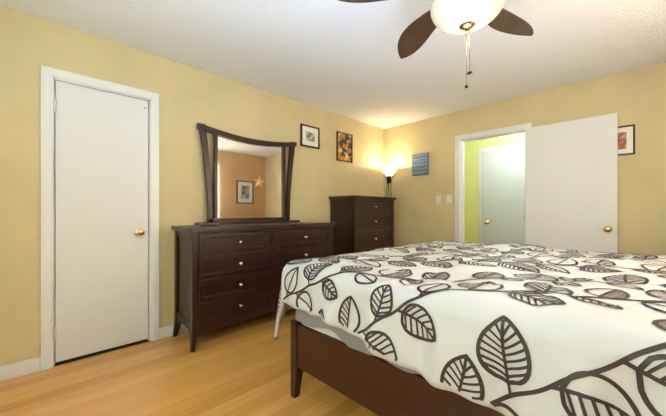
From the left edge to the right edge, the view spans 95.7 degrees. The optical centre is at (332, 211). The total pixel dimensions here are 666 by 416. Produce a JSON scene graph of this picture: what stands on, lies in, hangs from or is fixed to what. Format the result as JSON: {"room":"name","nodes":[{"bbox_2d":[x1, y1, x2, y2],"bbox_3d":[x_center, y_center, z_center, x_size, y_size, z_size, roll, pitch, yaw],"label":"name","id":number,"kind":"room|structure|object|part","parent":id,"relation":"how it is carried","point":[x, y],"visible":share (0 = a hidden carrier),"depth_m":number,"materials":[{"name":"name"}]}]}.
{"room":"bedroom","nodes":[
{"label":"bedroom","id":0,"kind":"room"},
{"bbox_2d":[0,309,377,415],"bbox_3d":[0.362,1.150,1.872,5.140,0.100,3.900,0,0,-44],"label":"floor","id":1,"kind":"structure","parent":0,"point":[242,368],"depth_m":1.93,"materials":[{"name":"brown wood"}]},
{"bbox_2d":[171,222,335,352],"bbox_3d":[-0.695,0.613,3.062,1.604,0.975,0.464,0,0,-44],"label":"dresser","id":2,"kind":"object","parent":1,"relation":"on","point":[226,275],"visible":0.77,"depth_m":2.64,"materials":[{"name":"brown wood"}]},
{"bbox_2d":[195,123,299,224],"bbox_3d":[-0.834,-0.346,3.160,1.150,0.938,0.105,0,0,-44],"label":"dresser mirror","id":3,"kind":"object","parent":2,"relation":"on","point":[251,185],"visible":0.98,"depth_m":3.12,"materials":[{"name":"brown wood"}]},
{"bbox_2d":[329,195,395,254],"bbox_3d":[0.421,0.450,4.159,0.894,1.300,0.464,0,0,-44],"label":"chest","id":4,"kind":"object","parent":1,"relation":"on","point":[365,223],"visible":0.6,"depth_m":3.92,"materials":[{"name":"brown wood"}]},
{"bbox_2d":[378,165,399,196],"bbox_3d":[0.849,0.210,4.586,0.336,1.780,0.336,0,0,-44],"label":"torchiere floor lamp","id":5,"kind":"object","parent":1,"relation":"on","point":[388,171],"visible":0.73,"depth_m":4.51,"materials":[{"name":"white glass"}]},
{"bbox_2d":[274,240,665,415],"bbox_3d":[1.162,0.635,1.713,2.157,0.930,2.303,0,0,-44],"label":"bed","id":6,"kind":"object","parent":1,"relation":"on","point":[440,328],"visible":1,"depth_m":1.13,"materials":[{"name":"white fabric"}]},
{"bbox_3d":[1.179,0.583,1.689,1.890,0.515,2.083,0,0,-44],"label":"mattress","id":7,"kind":"part","parent":6,"relation":"part of","materials":[{"name":"white fabric"}]},
{"bbox_3d":[1.200,0.635,1.682,1.930,0.930,2.205,0,0,-44],"label":"frame","id":8,"kind":"part","parent":6,"relation":"part of","materials":[{"name":"brown wood"}]},
{"bbox_2d":[0,5,383,365],"bbox_3d":[-0.973,-0.120,3.231,5.140,2.440,0.150,0,0,-44],"label":"wall","id":9,"kind":"structure","parent":0,"point":[190,98],"depth_m":2.62,"materials":[{"name":"yellow paint"}]},
{"bbox_2d":[0,357,40,381],"bbox_3d":[-2.331,1.053,1.781,0.869,0.095,0.016,0,0,-44],"label":"baseboard","id":10,"kind":"structure","parent":9,"relation":"attached to","point":[18,369],"depth_m":2.01,"materials":[{"name":"white wood"}]},
{"bbox_2d":[41,65,158,370],"bbox_3d":[-1.800,0.045,2.382,0.732,2.111,0.142,0,0,-44],"label":"trim","id":11,"kind":"structure","parent":9,"relation":"attached to","point":[49,76],"depth_m":2.14,"materials":[{"name":"white wood"}]},
{"bbox_2d":[53,80,147,361],"bbox_3d":[-1.766,0.071,2.337,0.593,2.015,0.106,0,0,-44],"label":"closet door","id":12,"kind":"structure","parent":9,"relation":"in","point":[101,220],"depth_m":2.33,"materials":[{"name":"white paint"}]},
{"bbox_2d":[159,323,188,338],"bbox_3d":[-0.334,1.052,3.743,3.269,0.095,0.016,0,0,-44],"label":"baseboard","id":13,"kind":"structure","parent":9,"relation":"attached to","point":[167,331],"depth_m":2.65,"materials":[{"name":"white wood"}]},
{"bbox_2d":[300,123,319,148],"bbox_3d":[-0.285,-0.940,3.786,0.300,0.270,0.018,0,0,-44],"label":"picture","id":14,"kind":"object","parent":9,"relation":"attached to","point":[309,136],"visible":0.98,"depth_m":3.78,"materials":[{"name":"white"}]},
{"bbox_2d":[336,131,352,162],"bbox_3d":[0.164,-0.900,4.227,0.310,0.400,0.018,0,0,-44],"label":"picture","id":15,"kind":"object","parent":9,"relation":"attached to","point":[344,147],"visible":0.96,"depth_m":4.22,"materials":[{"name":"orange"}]},
{"bbox_2d":[0,0,665,128],"bbox_3d":[0.362,-1.390,1.871,5.140,0.100,3.900,0,0,-44],"label":"ceiling","id":16,"kind":"structure","parent":0,"point":[340,58],"depth_m":2.43,"materials":[{"name":"white paint"}]},
{"bbox_2d":[339,0,533,87],"bbox_3d":[0.701,-0.973,1.462,1.266,0.732,1.251,0,0,-44],"label":"ceiling fan","id":17,"kind":"object","parent":16,"relation":"hanging from","point":[458,17],"visible":1,"depth_m":1.52,"materials":[{"name":"brown metal"}]},
{"bbox_2d":[464,132,524,242],"bbox_3d":[2.965,-0.120,4.330,0.120,2.440,3.040,0,0,-44],"label":"wall","id":18,"kind":"structure","parent":0,"point":[471,148],"depth_m":4.92,"materials":[{"name":"yellow paint"}]},
{"bbox_2d":[478,143,524,243],"bbox_3d":[2.656,0.046,4.546,0.018,2.107,0.884,0,0,-44],"label":"door frame","id":19,"kind":"structure","parent":18,"relation":"attached to","point":[480,191],"depth_m":4.82,"materials":[{"name":"white wood"}]},
{"bbox_2d":[483,147,524,244],"bbox_3d":[2.633,0.072,4.523,0.082,2.031,0.754,0,0,-44],"label":"hall door","id":20,"kind":"structure","parent":18,"relation":"in","point":[503,196],"depth_m":4.59,"materials":[{"name":"white paint"}]},
{"bbox_2d":[384,62,665,254],"bbox_3d":[2.195,-0.120,3.588,0.120,2.440,3.780,0,0,-44],"label":"wall","id":21,"kind":"structure","parent":0,"point":[637,97],"depth_m":3.24,"materials":[{"name":"yellow paint"}]},
{"bbox_2d":[412,152,428,175],"bbox_3d":[1.277,-0.690,4.410,0.034,0.310,0.250,0,0,-44],"label":"picture","id":22,"kind":"object","parent":21,"relation":"attached to","point":[420,164],"visible":0.98,"depth_m":4.39,"materials":[{"name":"blue"}]},
{"bbox_2d":[436,195,440,203],"bbox_3d":[1.474,-0.170,4.227,0.012,0.116,0.072,0,0,-44],"label":"switch plate","id":23,"kind":"object","parent":21,"relation":"attached to","point":[438,197],"depth_m":4.22,"materials":[{"name":"white plastic"}]},
{"bbox_2d":[446,195,451,202],"bbox_3d":[1.582,-0.170,4.114,0.016,0.116,0.072,0,0,-44],"label":"switch plate","id":24,"kind":"object","parent":21,"relation":"attached to","point":[448,199],"depth_m":4.11,"materials":[{"name":"white plastic"}]},
{"bbox_2d":[455,122,531,242],"bbox_3d":[1.998,0.044,3.787,0.156,2.111,0.882,0,0,-44],"label":"door frame","id":25,"kind":"structure","parent":21,"relation":"attached to","point":[460,140],"depth_m":4.01,"materials":[{"name":"white wood"}]},
{"bbox_2d":[525,113,617,252],"bbox_3d":[2.434,0.070,3.143,0.117,2.031,0.776,0,0,-44],"label":"open door","id":26,"kind":"structure","parent":21,"relation":"in","point":[571,184],"depth_m":3.11,"materials":[{"name":"white paint"}]},
{"bbox_2d":[618,124,634,155],"bbox_3d":[2.764,-0.680,2.906,0.018,0.280,0.210,0,0,-44],"label":"framed picture","id":27,"kind":"object","parent":21,"relation":"attached to","point":[626,139],"visible":0.48,"depth_m":2.87,"materials":[{"name":"black"}]}
]}

